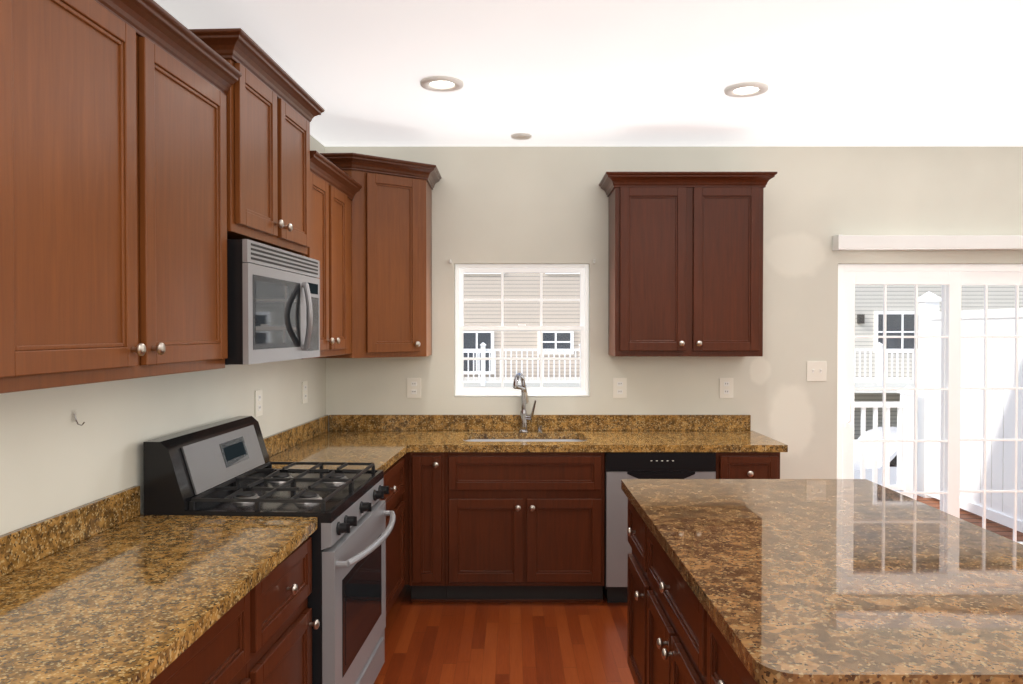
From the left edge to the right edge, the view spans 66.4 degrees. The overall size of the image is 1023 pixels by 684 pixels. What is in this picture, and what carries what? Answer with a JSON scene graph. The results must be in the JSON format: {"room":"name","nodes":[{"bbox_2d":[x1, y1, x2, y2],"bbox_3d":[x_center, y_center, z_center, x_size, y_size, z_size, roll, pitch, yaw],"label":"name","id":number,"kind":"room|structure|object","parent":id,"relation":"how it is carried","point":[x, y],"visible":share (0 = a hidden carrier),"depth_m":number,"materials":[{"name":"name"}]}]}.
{"room":"kitchen","nodes":[
{"label":"kitchen","id":0,"kind":"room"},
{"bbox_2d":[0,135,325,534],"bbox_3d":[-1.465,0.172,1.242,0.571,2.727,7.858,0,1,0],"label":"wall","id":1,"kind":"structure","parent":0,"point":[54,460],"depth_m":2.58,"materials":[{"name":"paint"}]},
{"bbox_2d":[71,411,84,425],"bbox_3d":[-1.308,0.229,2.367,0.036,0.050,0.024,0,1,0],"label":"hook","id":2,"kind":"object","parent":1,"relation":"attached to","point":[76,419],"visible":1,"depth_m":2.37,"materials":[{"name":"silver metal"}]},
{"bbox_2d":[0,0,241,393],"bbox_3d":[-1.147,-0.406,2.078,0.385,1.008,1.224,0,1,3],"label":"upper cabinet","id":3,"kind":"object","parent":1,"relation":"attached to","point":[113,202],"visible":1,"depth_m":1.96,"materials":[{"name":"brown wood"}]},
{"bbox_2d":[189,28,324,254],"bbox_3d":[-1.081,-0.721,3.107,0.458,0.669,0.984,0,1,0],"label":"upper cabinet","id":4,"kind":"object","parent":1,"relation":"attached to","point":[273,108],"visible":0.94,"depth_m":2.96,"materials":[{"name":"brown wood"}]},
{"bbox_2d":[225,239,319,364],"bbox_3d":[-1.060,-0.142,3.115,0.490,0.435,0.854,0,1,0],"label":"over-the-range microwave","id":5,"kind":"object","parent":4,"relation":"attached to","point":[273,304],"visible":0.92,"depth_m":2.89,"materials":[{"name":"silver metal"}]},
{"bbox_2d":[255,389,262,416],"bbox_3d":[-1.243,0.300,3.852,0.009,0.128,0.088,0,1,3],"label":"electrical outlet plate","id":6,"kind":"object","parent":1,"relation":"attached to","point":[258,402],"visible":1,"depth_m":3.84,"materials":[{"name":"white plastic"}]},
{"bbox_2d":[302,381,307,403],"bbox_3d":[-1.207,0.293,4.569,0.011,0.128,0.088,0,1,0],"label":"electrical outlet plate","id":7,"kind":"object","parent":1,"relation":"attached to","point":[304,391],"visible":1,"depth_m":4.55,"materials":[{"name":"white plastic"}]},
{"bbox_2d":[302,151,361,358],"bbox_3d":[-1.048,-0.398,3.960,0.430,0.939,0.871,0,1,0],"label":"upper cabinet","id":8,"kind":"object","parent":1,"relation":"attached to","point":[334,189],"visible":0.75,"depth_m":3.92,"materials":[{"name":"brown wood"}]},
{"bbox_2d":[374,585,634,683],"bbox_3d":[0.762,1.593,1.398,7.900,0.120,7.550,0,1,0],"label":"floor","id":9,"kind":"structure","parent":0,"point":[505,642],"depth_m":3.89,"materials":[{"name":"brown wood"}]},
{"bbox_2d":[149,585,256,683],"bbox_3d":[-1.041,1.092,1.734,0.676,0.874,0.971,0,1,0],"label":"base cabinet","id":10,"kind":"object","parent":9,"relation":"on","point":[226,653],"depth_m":1.97,"materials":[{"name":"brown wood"}]},
{"bbox_2d":[0,515,316,683],"bbox_3d":[-1.043,0.635,1.597,0.758,0.040,2.236,0,1,0],"label":"countertop","id":11,"kind":"structure","parent":10,"relation":"on","point":[143,599],"depth_m":1.91,"materials":[{"name":"stone"}]},
{"bbox_2d":[0,486,139,576],"bbox_3d":[-1.354,0.564,1.613,0.137,0.101,2.200,0,1,0],"label":"backsplash","id":12,"kind":"structure","parent":11,"relation":"on","point":[28,544],"depth_m":2.29,"materials":[{"name":"stone"}]},
{"bbox_2d":[143,416,395,683],"bbox_3d":[-0.883,0.925,3.122,0.790,1.168,0.865,0,1,0],"label":"range","id":13,"kind":"object","parent":9,"relation":"on","point":[222,468],"visible":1,"depth_m":2.91,"materials":[{"name":"silver metal"}]},
{"bbox_2d":[257,537,319,683],"bbox_3d":[-1.006,1.082,2.434,0.653,0.874,0.572,0,1,0],"label":"base cabinet","id":14,"kind":"object","parent":9,"relation":"on","point":[260,632],"depth_m":2.43,"materials":[{"name":"brown wood"}]},
{"bbox_2d":[380,457,404,615],"bbox_3d":[-0.908,1.060,3.961,0.659,0.872,0.824,0,1,3],"label":"base cabinet","id":15,"kind":"object","parent":9,"relation":"on","point":[394,477],"visible":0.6,"depth_m":4.13,"materials":[{"name":"brown wood"}]},
{"bbox_2d":[402,454,405,584],"bbox_3d":[-0.872,1.049,4.718,0.592,0.874,0.586,0,1,0],"label":"base cabinet","id":16,"kind":"object","parent":9,"relation":"on","point":[404,494],"depth_m":4.42,"materials":[{"name":"brown wood"}]},
{"bbox_2d":[406,452,457,601],"bbox_3d":[-0.466,1.049,4.698,0.221,0.874,0.627,0,1,0],"label":"base cabinet","id":17,"kind":"object","parent":9,"relation":"on","point":[431,477],"depth_m":4.39,"materials":[{"name":"brown wood"}]},
{"bbox_2d":[269,443,464,471],"bbox_3d":[-0.774,0.602,3.946,0.977,0.040,0.840,0,1,0],"label":"countertop","id":18,"kind":"structure","parent":17,"relation":"on","point":[383,450],"depth_m":4.10,"materials":[{"name":"stone"}]},
{"bbox_2d":[302,431,787,451],"bbox_3d":[0.140,0.591,4.687,2.806,0.040,0.642,0,1,0],"label":"countertop","id":19,"kind":"structure","parent":17,"relation":"on","point":[593,441],"depth_m":4.55,"materials":[{"name":"stone"}]},
{"bbox_2d":[263,415,331,456],"bbox_3d":[-1.212,0.526,4.270,0.102,0.101,1.426,0,1,0],"label":"backsplash","id":20,"kind":"structure","parent":19,"relation":"on","point":[276,443],"depth_m":4.36,"materials":[{"name":"stone"}]},
{"bbox_2d":[465,439,582,441],"bbox_3d":[0.079,0.718,4.703,0.798,0.212,0.453,0,1,0],"label":"sink","id":21,"kind":"object","parent":19,"relation":"in","point":[524,440],"visible":0.04,"depth_m":4.90,"materials":[{"name":"white metal"}]},
{"bbox_2d":[513,373,535,431],"bbox_3d":[0.082,0.379,4.886,0.147,0.377,0.227,0,1,0],"label":"faucet","id":22,"kind":"object","parent":19,"relation":"on","point":[524,416],"visible":0.98,"depth_m":4.92,"materials":[{"name":"silver metal"}]},
{"bbox_2d":[537,425,542,431],"bbox_3d":[0.179,0.545,4.948,0.036,0.042,0.036,0,1,0],"label":"sprayer","id":23,"kind":"object","parent":19,"relation":"on","point":[539,428],"visible":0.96,"depth_m":4.94,"materials":[{"name":"silver metal"}]},
{"bbox_2d":[332,415,750,430],"bbox_3d":[0.168,0.516,4.995,2.713,0.101,0.024,0,1,0],"label":"backsplash","id":24,"kind":"structure","parent":19,"relation":"on","point":[339,422],"depth_m":4.99,"materials":[{"name":"stone"}]},
{"bbox_2d":[603,452,715,602],"bbox_3d":[0.837,1.050,4.681,0.618,0.872,0.610,0,1,0],"label":"dishwasher","id":25,"kind":"object","parent":9,"relation":"on","point":[619,466],"visible":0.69,"depth_m":4.38,"materials":[{"name":"silver metal"}]},
{"bbox_2d":[627,499,758,683],"bbox_3d":[0.972,1.082,2.420,1.025,0.874,1.842,0,1,0],"label":"kitchen island","id":26,"kind":"object","parent":9,"relation":"on","point":[675,635],"visible":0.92,"depth_m":2.49,"materials":[{"name":"brown wood"}]},
{"bbox_2d":[621,479,1022,683],"bbox_3d":[0.999,0.624,2.411,1.055,0.040,1.917,0,1,0],"label":"island countertop","id":27,"kind":"structure","parent":26,"relation":"on","point":[827,581],"depth_m":2.02,"materials":[{"name":"stone"}]},
{"bbox_2d":[715,452,779,478],"bbox_3d":[1.331,1.050,4.681,0.362,0.874,0.660,0,1,0],"label":"base cabinet","id":28,"kind":"object","parent":9,"relation":"on","point":[747,465],"visible":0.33,"depth_m":4.39,"materials":[{"name":"brown wood"}]},
{"bbox_2d":[154,0,1022,146],"bbox_3d":[0.762,-1.254,1.432,7.900,0.120,7.700,0,1,0],"label":"ceiling","id":29,"kind":"structure","parent":0,"point":[666,73],"depth_m":3.50,"materials":[{"name":"white paint"}]},
{"bbox_2d":[420,76,463,91],"bbox_3d":[-0.329,-1.219,3.703,0.208,0.016,0.208,0,1,0],"label":"recessed light","id":30,"kind":"object","parent":29,"relation":"in","point":[441,83],"visible":0.98,"depth_m":3.69,"materials":[{"name":"white"}]},
{"bbox_2d":[511,133,531,139],"bbox_3d":[0.059,-1.234,4.703,0.125,0.013,0.125,0,1,0],"label":"recessed light","id":31,"kind":"object","parent":29,"relation":"in","point":[521,136],"visible":1,"depth_m":4.68,"materials":[{"name":"white"}]},
{"bbox_2d":[724,82,768,96],"bbox_3d":[1.138,-1.220,3.793,0.208,0.016,0.208,0,1,0],"label":"recessed light","id":32,"kind":"object","parent":29,"relation":"in","point":[747,89],"visible":1,"depth_m":3.78,"materials":[{"name":"white"}]},
{"bbox_2d":[325,147,1022,478],"bbox_3d":[1.412,0.117,5.082,6.400,2.727,0.160,0,1,0],"label":"wall","id":33,"kind":"structure","parent":0,"point":[519,205],"depth_m":4.99,"materials":[{"name":"paint"}]},
{"bbox_2d":[318,153,440,357],"bbox_3d":[-0.833,-0.480,4.653,0.775,1.134,0.677,0,1,0],"label":"upper cabinet","id":34,"kind":"object","parent":33,"relation":"attached to","point":[391,234],"visible":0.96,"depth_m":4.51,"materials":[{"name":"brown wood"}]},
{"bbox_2d":[407,378,420,397],"bbox_3d":[-0.623,0.294,5.000,0.088,0.128,0.009,0,1,0],"label":"electrical outlet plate","id":35,"kind":"object","parent":33,"relation":"attached to","point":[413,387],"visible":1,"depth_m":5.00,"materials":[{"name":"white plastic"}]},
{"bbox_2d":[455,264,588,396],"bbox_3d":[0.068,-0.076,5.063,0.861,0.850,0.123,0,1,0],"label":"kitchen window","id":36,"kind":"structure","parent":33,"relation":"in","point":[461,390],"depth_m":5.06,"materials":[{"name":"white plastic"}]},
{"bbox_2d":[613,378,626,397],"bbox_3d":[0.693,0.294,5.000,0.088,0.128,0.009,0,1,0],"label":"electrical outlet plate","id":37,"kind":"object","parent":33,"relation":"attached to","point":[619,387],"visible":1,"depth_m":5.00,"materials":[{"name":"white plastic"}]},
{"bbox_2d":[599,172,776,355],"bbox_3d":[1.060,-0.460,4.799,1.008,1.089,0.388,0,1,0],"label":"upper cabinet","id":38,"kind":"object","parent":33,"relation":"attached to","point":[685,263],"visible":1,"depth_m":4.66,"materials":[{"name":"brown wood"}]},
{"bbox_2d":[719,378,732,397],"bbox_3d":[1.374,0.294,5.000,0.088,0.128,0.009,0,1,0],"label":"electrical outlet plate","id":39,"kind":"object","parent":33,"relation":"attached to","point":[725,387],"visible":1,"depth_m":5.00,"materials":[{"name":"white plastic"}]},
{"bbox_2d":[807,361,826,380],"bbox_3d":[1.950,0.186,4.994,0.125,0.128,0.016,0,1,0],"label":"light switch","id":40,"kind":"object","parent":33,"relation":"attached to","point":[816,370],"visible":1,"depth_m":5.00,"materials":[{"name":"white plastic"}]},
{"bbox_2d":[832,235,1022,250],"bbox_3d":[2.866,-0.627,4.940,1.642,0.096,0.097,0,1,0],"label":"blind valance","id":41,"kind":"object","parent":33,"relation":"attached to","point":[927,242],"visible":1,"depth_m":4.90,"materials":[{"name":"white"}]},
{"bbox_2d":[837,264,1022,544],"bbox_3d":[2.856,0.490,5.067,1.536,1.981,0.161,0,1,0],"label":"patio door","id":42,"kind":"structure","parent":33,"relation":"in","point":[950,279],"depth_m":5.05,"materials":[{"name":"white plastic"}]},
{"label":"outside","id":43,"kind":"structure","parent":0,"visible":0},
{"bbox_3d":[8.812,3.579,32.654,100.000,0.220,54.800,0,1,0],"label":"ground","id":44,"kind":"structure","parent":43,"visible":0},
{"bbox_2d":[463,342,917,392],"bbox_3d":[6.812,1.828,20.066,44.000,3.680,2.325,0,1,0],"label":"railing","id":45,"kind":"object","parent":44,"relation":"on","point":[551,383],"depth_m":18.94,"materials":[{"name":"white wood"}]},
{"bbox_2d":[463,273,1022,439],"bbox_3d":[6.812,-2.257,25.320,44.600,11.700,9.500,0,1,0],"label":"houses","id":46,"kind":"structure","parent":44,"relation":"on","point":[574,340],"depth_m":21.45},
{"bbox_2d":[854,427,917,490],"bbox_3d":[9.097,2.862,17.642,4.630,1.680,1.900,0,1,0],"label":"car","id":47,"kind":"object","parent":44,"relation":"on","point":[869,476],"depth_m":17.09,"materials":[{"name":"white metal"}]},
{"bbox_2d":[916,495,1022,541],"bbox_3d":[2.662,2.676,6.399,2.900,2.372,2.380,0,1,0],"label":"deck","id":48,"kind":"object","parent":44,"relation":"on","point":[966,514],"depth_m":6.50,"materials":[{"name":"brown wood"}]},
{"bbox_2d":[854,386,920,498],"bbox_3d":[2.512,0.942,7.414,2.650,1.068,0.150,0,1,0],"label":"rail","id":49,"kind":"object","parent":48,"relation":"on","point":[907,429],"depth_m":7.39,"materials":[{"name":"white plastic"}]},
{"bbox_2d":[917,292,1022,531],"bbox_3d":[3.972,0.511,6.370,0.170,1.958,2.345,0,1,0],"label":"privacy screen","id":50,"kind":"object","parent":48,"relation":"on","point":[1004,368],"depth_m":6.62,"materials":[{"name":"white plastic"}]}
]}

